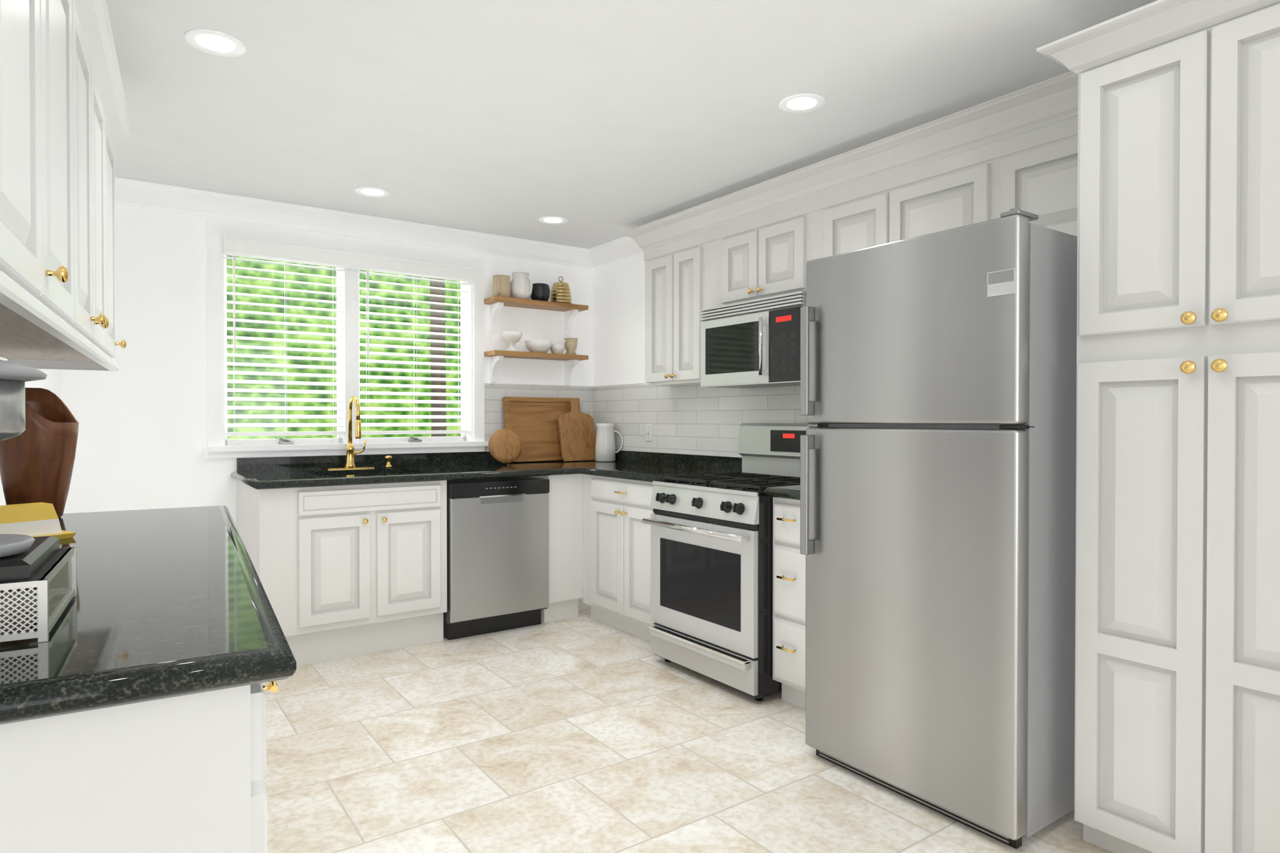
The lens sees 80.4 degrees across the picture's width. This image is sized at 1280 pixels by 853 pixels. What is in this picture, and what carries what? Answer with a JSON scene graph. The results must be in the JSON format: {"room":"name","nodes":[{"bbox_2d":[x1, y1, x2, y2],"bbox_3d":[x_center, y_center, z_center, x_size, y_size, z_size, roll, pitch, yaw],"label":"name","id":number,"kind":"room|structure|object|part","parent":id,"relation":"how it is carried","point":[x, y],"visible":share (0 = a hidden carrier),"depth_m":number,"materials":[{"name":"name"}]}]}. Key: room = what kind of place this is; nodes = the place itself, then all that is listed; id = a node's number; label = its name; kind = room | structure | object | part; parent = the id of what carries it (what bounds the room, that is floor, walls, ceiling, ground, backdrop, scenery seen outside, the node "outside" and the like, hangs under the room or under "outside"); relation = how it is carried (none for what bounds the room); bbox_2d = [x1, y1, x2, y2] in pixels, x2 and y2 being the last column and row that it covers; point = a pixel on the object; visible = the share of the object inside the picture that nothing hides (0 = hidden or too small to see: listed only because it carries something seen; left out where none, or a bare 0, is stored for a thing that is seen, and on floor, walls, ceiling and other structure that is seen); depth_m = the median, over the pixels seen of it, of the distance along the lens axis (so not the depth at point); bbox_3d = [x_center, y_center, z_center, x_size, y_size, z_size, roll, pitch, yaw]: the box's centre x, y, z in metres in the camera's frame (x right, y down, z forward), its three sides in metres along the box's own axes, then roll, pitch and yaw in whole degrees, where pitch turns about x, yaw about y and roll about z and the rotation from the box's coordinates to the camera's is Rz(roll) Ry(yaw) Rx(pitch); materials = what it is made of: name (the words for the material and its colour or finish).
{"room":"kitchen","nodes":[
{"label":"kitchen","id":0,"kind":"room"},
{"bbox_2d":[0,356,60,505],"bbox_3d":[-1.113,-0.006,0.670,0.130,2.440,8.500,0,1,-31],"label":"wall","id":1,"kind":"structure","parent":0,"point":[51,382],"depth_m":3.43,"materials":[{"name":"white paint"}]},
{"bbox_2d":[0,0,132,371],"bbox_3d":[-1.273,-0.710,1.440,0.355,1.042,2.998,0,1,-31],"label":"upper cabinet","id":2,"kind":"object","parent":1,"relation":"attached to","point":[65,125],"visible":1,"depth_m":1.63,"materials":[{"name":"white paint"}]},
{"bbox_2d":[60,204,593,586],"bbox_3d":[-2.133,-0.041,4.389,4.720,2.440,0.172,0,1,-35],"label":"wall","id":3,"kind":"structure","parent":0,"point":[140,415],"depth_m":4.04,"materials":[{"name":"white paint"}]},
{"bbox_2d":[204,220,488,458],"bbox_3d":[-1.734,-0.476,4.639,1.639,1.289,0.200,0,1,-35],"label":"window unit","id":4,"kind":"structure","parent":3,"relation":"in","point":[349,299],"depth_m":4.58,"materials":[{"name":"white plastic"}]},
{"bbox_2d":[224,256,344,436],"bbox_3d":[-2.056,-0.487,4.402,0.638,1.079,0.066,0,1,-35],"label":"window blind","id":5,"kind":"object","parent":4,"relation":"attached to","point":[234,346],"visible":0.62,"depth_m":4.39,"materials":[{"name":"white plastic"}]},
{"bbox_2d":[222,235,477,282],"bbox_3d":[-1.679,-0.994,4.556,1.457,0.090,0.090,0,1,-35],"label":"window valance","id":6,"kind":"object","parent":4,"relation":"attached to","point":[251,248],"visible":1,"depth_m":4.47,"materials":[{"name":"white wood"}]},
{"bbox_2d":[358,270,469,434],"bbox_3d":[-1.434,-0.491,4.843,0.711,1.079,0.066,0,1,-35],"label":"window blind","id":7,"kind":"object","parent":4,"relation":"attached to","point":[414,394],"visible":0.75,"depth_m":4.83,"materials":[{"name":"white plastic"}]},
{"bbox_2d":[115,176,587,268],"bbox_3d":[-1.710,-1.203,4.525,3.180,0.115,0.100,0,1,-35],"label":"crown molding","id":8,"kind":"structure","parent":3,"relation":"attached to","point":[149,195],"depth_m":4.45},
{"bbox_2d":[483,295,588,337],"bbox_3d":[-0.705,-0.743,5.187,0.710,0.211,0.187,0,1,-35],"label":"shelf","id":9,"kind":"object","parent":3,"relation":"attached to","point":[497,304],"visible":0.92,"depth_m":5.12,"materials":[{"name":"brown wood"}]},
{"bbox_2d":[492,275,510,297],"bbox_3d":[-0.914,-0.921,5.019,0.124,0.150,0.142,0,1,-35],"label":"jug","id":10,"kind":"object","parent":9,"relation":"on","point":[501,285],"visible":0.85,"depth_m":4.98,"materials":[{"name":"beige ceramic"}]},
{"bbox_2d":[510,271,532,299],"bbox_3d":[-0.797,-0.940,5.098,0.156,0.185,0.184,0,1,-35],"label":"pitcher","id":11,"kind":"object","parent":9,"relation":"on","point":[521,285],"visible":0.85,"depth_m":5.05,"materials":[{"name":"white ceramic"}]},
{"bbox_2d":[530,283,549,301],"bbox_3d":[-0.687,-0.911,5.194,0.140,0.125,0.140,0,1,-35],"label":"ribbed pot","id":12,"kind":"object","parent":9,"relation":"on","point":[540,291],"visible":0.73,"depth_m":5.14,"materials":[{"name":"black ceramic"}]},
{"bbox_2d":[550,276,571,303],"bbox_3d":[-0.552,-0.949,5.289,0.152,0.200,0.152,0,1,-35],"label":"jar","id":13,"kind":"object","parent":9,"relation":"on","point":[560,292],"visible":0.9,"depth_m":5.23,"materials":[{"name":"gold metal"}]},
{"bbox_2d":[484,350,588,386],"bbox_3d":[-0.705,-0.393,5.190,0.710,0.211,0.187,0,1,-35],"label":"shelf","id":14,"kind":"object","parent":3,"relation":"attached to","point":[497,357],"visible":0.96,"depth_m":5.10,"materials":[{"name":"brown wood"}]},
{"bbox_2d":[501,331,522,351],"bbox_3d":[-0.858,-0.565,5.075,0.144,0.135,0.144,0,1,-35],"label":"pedestal bowl","id":15,"kind":"object","parent":14,"relation":"on","point":[512,339],"visible":0.79,"depth_m":5.03,"materials":[{"name":"white ceramic"}]},
{"bbox_2d":[524,340,552,353],"bbox_3d":[-0.695,-0.540,5.191,0.190,0.085,0.190,0,1,-35],"label":"bowl","id":16,"kind":"object","parent":14,"relation":"on","point":[543,346],"visible":0.83,"depth_m":5.12,"materials":[{"name":"white ceramic"}]},
{"bbox_2d":[550,339,566,353],"bbox_3d":[-0.573,-0.554,5.278,0.120,0.110,0.110,0,1,-35],"label":"mortar","id":17,"kind":"object","parent":14,"relation":"on","point":[557,349],"visible":0.75,"depth_m":5.24,"materials":[{"name":"white ceramic"}]},
{"bbox_2d":[563,338,578,354],"bbox_3d":[-0.487,-0.559,5.339,0.100,0.120,0.100,0,1,-35],"label":"cup","id":18,"kind":"object","parent":14,"relation":"on","point":[570,344],"visible":0.75,"depth_m":5.30,"materials":[{"name":"beige ceramic"}]},
{"bbox_2d":[105,0,1157,248],"bbox_3d":[-0.007,-1.263,1.381,4.720,0.060,8.000,0,1,-35],"label":"ceiling","id":19,"kind":"structure","parent":0,"point":[595,122],"depth_m":2.83,"materials":[{"name":"paint"}]},
{"bbox_2d":[184,28,246,56],"bbox_3d":[-1.373,-1.240,2.453,0.176,0.006,0.176,0,1,-35],"label":"recessed light","id":20,"kind":"object","parent":19,"relation":"in","point":[212,42],"visible":1,"depth_m":2.45,"materials":[{"name":"white plastic"}]},
{"bbox_2d":[355,186,389,197],"bbox_3d":[-1.433,-1.255,4.060,0.176,0.006,0.176,0,1,-35],"label":"recessed light","id":21,"kind":"object","parent":19,"relation":"in","point":[371,192],"visible":1,"depth_m":4.06,"materials":[{"name":"white plastic"}]},
{"bbox_2d":[538,216,567,224],"bbox_3d":[-0.531,-1.260,4.633,0.176,0.006,0.176,0,1,-35],"label":"recessed light","id":22,"kind":"object","parent":19,"relation":"in","point":[551,220],"visible":1,"depth_m":4.63,"materials":[{"name":"white plastic"}]},
{"bbox_2d":[778,93,824,113],"bbox_3d":[0.624,-1.244,2.922,0.176,0.006,0.176,0,1,-35],"label":"recessed light","id":23,"kind":"object","parent":19,"relation":"in","point":[805,102],"visible":1,"depth_m":2.92,"materials":[{"name":"white plastic"}]},
{"bbox_2d":[261,586,1113,852],"bbox_3d":[-0.007,1.237,1.404,4.720,0.060,8.000,0,1,-35],"label":"floor","id":24,"kind":"structure","parent":0,"point":[583,732],"depth_m":2.67,"materials":[{"name":"tile"}]},
{"bbox_2d":[0,680,278,852],"bbox_3d":[-1.196,0.761,1.608,0.648,0.888,1.830,0,1,-31],"label":"base cabinet","id":25,"kind":"object","parent":24,"relation":"on","point":[185,774],"visible":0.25,"depth_m":0.90,"materials":[{"name":"white paint"}]},
{"bbox_2d":[0,505,296,724],"bbox_3d":[-1.198,0.255,1.602,0.652,0.120,1.899,0,1,-31],"label":"countertop","id":26,"kind":"structure","parent":25,"relation":"on","point":[164,603],"depth_m":1.07,"materials":[{"name":"black stone"}]},
{"bbox_2d":[0,502,76,539],"bbox_3d":[-1.485,0.230,1.804,0.120,0.085,0.200,0,1,31],"label":"book","id":27,"kind":"object","parent":26,"relation":"on","point":[37,519],"visible":0.78,"depth_m":1.80,"materials":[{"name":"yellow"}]},
{"bbox_2d":[0,546,76,642],"bbox_3d":[-0.989,0.240,1.029,0.330,0.080,0.309,0,1,-31],"label":"organizer","id":28,"kind":"object","parent":26,"relation":"on","point":[43,576],"visible":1,"depth_m":0.99,"materials":[{"name":"silver metal"}]},
{"bbox_2d":[0,360,59,581],"bbox_3d":[-0.969,0.042,1.036,0.263,0.314,0.273,0,1,-31],"label":"coffee maker","id":29,"kind":"object","parent":28,"relation":"on","point":[24,557],"visible":1,"depth_m":1.02,"materials":[{"name":"black plastic"}]},
{"bbox_2d":[0,387,78,518],"bbox_3d":[-1.764,0.076,2.212,0.203,0.385,0.203,0,1,-35],"label":"vase","id":30,"kind":"object","parent":26,"relation":"on","point":[37,455],"visible":0.79,"depth_m":2.16,"materials":[{"name":"brown wood"}]},
{"bbox_2d":[236,480,446,666],"bbox_3d":[-1.635,0.738,4.154,0.923,0.888,0.816,0,1,-35],"label":"base cabinet","id":31,"kind":"object","parent":24,"relation":"on","point":[346,571],"visible":0.96,"depth_m":3.85,"materials":[{"name":"beige paint"}]},
{"bbox_2d":[230,451,580,489],"bbox_3d":[-1.065,0.325,4.542,2.360,0.306,0.840,0,1,-35],"label":"countertop","id":32,"kind":"structure","parent":31,"relation":"on","point":[273,472],"depth_m":4.35,"materials":[{"name":"black stone"}]},
{"bbox_2d":[325,395,374,469],"bbox_3d":[-1.658,0.035,4.388,0.260,0.427,0.219,0,1,-35],"label":"gooseneck faucet","id":33,"kind":"object","parent":32,"relation":"on","point":[350,464],"visible":1,"depth_m":4.43,"materials":[{"name":"gold metal"}]},
{"bbox_2d":[385,455,392,467],"bbox_3d":[-1.512,0.212,4.570,0.044,0.071,0.073,0,1,-35],"label":"soap dispenser","id":34,"kind":"object","parent":32,"relation":"on","point":[388,458],"visible":1,"depth_m":4.57,"materials":[{"name":"gold metal"}]},
{"bbox_2d":[488,428,521,463],"bbox_3d":[-0.865,0.126,4.866,0.230,0.223,0.081,0,1,-35],"label":"wood board","id":35,"kind":"object","parent":32,"relation":"on","point":[504,445],"visible":1,"depth_m":4.84,"materials":[{"name":"brown wood"}]},
{"bbox_2d":[502,396,580,462],"bbox_3d":[-0.660,0.019,5.234,0.580,0.440,0.106,0,1,-35],"label":"cutting board","id":36,"kind":"object","parent":32,"relation":"on","point":[532,423],"visible":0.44,"depth_m":5.18,"materials":[{"name":"brown wood"}]},
{"bbox_2d":[557,398,595,461],"bbox_3d":[-0.441,0.021,5.297,0.280,0.438,0.120,0,1,-35],"label":"paddle cutting board","id":37,"kind":"object","parent":32,"relation":"on","point":[577,434],"visible":0.85,"depth_m":5.28,"materials":[{"name":"brown wood"}]},
{"bbox_2d":[443,476,549,639],"bbox_3d":[-0.957,0.744,4.538,0.606,0.868,0.638,0,1,-35],"label":"stainless steel dishwasher","id":38,"kind":"object","parent":24,"relation":"on","point":[497,554],"visible":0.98,"depth_m":4.27,"materials":[{"name":"silver metal"}]},
{"bbox_2d":[530,474,582,623],"bbox_3d":[-0.667,0.731,4.873,0.235,0.888,0.763,0,1,-35],"label":"cabinet filler","id":39,"kind":"object","parent":24,"relation":"on","point":[565,543],"visible":0.31,"depth_m":4.57,"materials":[{"name":"beige paint"}]},
{"bbox_2d":[583,474,654,642],"bbox_3d":[0.107,0.735,4.412,0.600,0.888,0.881,0,1,-35],"label":"base cabinet","id":40,"kind":"object","parent":24,"relation":"on","point":[616,562],"visible":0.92,"depth_m":4.30,"materials":[{"name":"beige paint"}]},
{"bbox_2d":[580,450,741,482],"bbox_3d":[0.131,0.232,4.378,0.598,0.116,0.810,0,1,-35],"label":"countertop","id":41,"kind":"structure","parent":40,"relation":"on","point":[637,465],"depth_m":4.50,"materials":[{"name":"black stone"}]},
{"bbox_2d":[595,423,623,461],"bbox_3d":[-0.227,0.110,5.240,0.167,0.262,0.157,0,1,-35],"label":"pitcher","id":42,"kind":"object","parent":41,"relation":"on","point":[605,449],"visible":1,"depth_m":5.18,"materials":[{"name":"white ceramic"}]},
{"bbox_2d":[641,423,818,701],"bbox_3d":[0.516,0.586,3.690,0.734,1.200,0.748,0,1,-35],"label":"steel gas range","id":43,"kind":"object","parent":24,"relation":"on","point":[711,570],"visible":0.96,"depth_m":3.48,"materials":[{"name":"silver metal"}]},
{"bbox_2d":[772,497,805,709],"bbox_3d":[0.915,0.746,3.242,0.636,0.888,0.430,0,1,-35],"label":"base cabinet","id":44,"kind":"object","parent":24,"relation":"on","point":[789,634],"visible":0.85,"depth_m":3.17,"materials":[{"name":"beige paint"}]},
{"bbox_2d":[764,485,799,500],"bbox_3d":[0.916,0.242,3.238,0.638,0.116,0.430,0,1,-35],"label":"countertop","id":45,"kind":"structure","parent":44,"relation":"on","point":[790,492],"depth_m":3.16,"materials":[{"name":"black stone"}]},
{"bbox_2d":[800,207,1077,849],"bbox_3d":[1.151,0.288,2.656,0.902,1.815,0.781,0,1,-35],"label":"refrigerator","id":46,"kind":"object","parent":24,"relation":"on","point":[937,489],"visible":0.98,"depth_m":2.29,"materials":[{"name":"silver metal"}]},
{"bbox_3d":[0.851,-0.080,2.440,0.167,1.075,0.773,0,1,-35],"label":"handle","id":47,"kind":"part","parent":46,"relation":"part of","materials":[{"name":"silver metal"}]},
{"bbox_2d":[1066,0,1279,852],"bbox_3d":[1.687,0.066,2.089,0.688,2.270,0.626,0,1,-35],"label":"tall cabinet","id":48,"kind":"object","parent":24,"relation":"on","point":[1177,594],"depth_m":1.93,"materials":[{"name":"paint"}]},
{"bbox_2d":[592,253,809,457],"bbox_3d":[1.939,-0.023,2.528,0.232,2.440,7.600,0,1,-35],"label":"wall","id":49,"kind":"structure","parent":0,"point":[698,419],"depth_m":5.04,"materials":[{"name":"white tile"}]},
{"bbox_2d":[587,236,643,268],"bbox_3d":[1.783,-1.184,2.468,0.100,0.115,7.499,0,1,-35],"label":"crown molding","id":50,"kind":"structure","parent":49,"relation":"attached to","point":[624,247],"depth_m":5.24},
{"bbox_2d":[645,424,651,441],"bbox_3d":[0.056,0.041,4.982,0.006,0.115,0.070,0,1,-35],"label":"outlet","id":51,"kind":"object","parent":49,"relation":"attached to","point":[648,432],"visible":1,"depth_m":4.98,"materials":[{"name":"white plastic"}]},
{"bbox_2d":[620,71,1078,386],"bbox_3d":[0.833,-0.718,3.624,0.296,0.948,2.871,0,1,-35],"label":"upper cabinet","id":52,"kind":"object","parent":49,"relation":"attached to","point":[993,159],"visible":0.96,"depth_m":3.34,"materials":[{"name":"beige paint"}]},
{"bbox_2d":[700,291,806,388],"bbox_3d":[0.639,-0.421,3.871,0.327,0.420,0.724,0,1,-35],"label":"microwave","id":53,"kind":"object","parent":52,"relation":"attached to","point":[755,343],"visible":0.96,"depth_m":3.77,"materials":[{"name":"silver metal"}]},
{"label":"outside","id":54,"kind":"structure","parent":0,"visible":0},
{"bbox_2d":[226,255,460,439],"bbox_3d":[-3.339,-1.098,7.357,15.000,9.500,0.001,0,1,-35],"label":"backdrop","id":55,"kind":"structure","parent":54,"point":[302,269],"depth_m":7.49,"materials":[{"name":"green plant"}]},
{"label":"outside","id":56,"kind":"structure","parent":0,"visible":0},
{"bbox_2d":[430,278,446,436],"bbox_3d":[-2.462,-0.850,7.585,1.051,8.001,0.305,0,1,-35],"label":"trunk","id":57,"kind":"object","parent":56,"point":[433,329],"depth_m":7.71,"materials":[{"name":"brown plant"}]}
]}

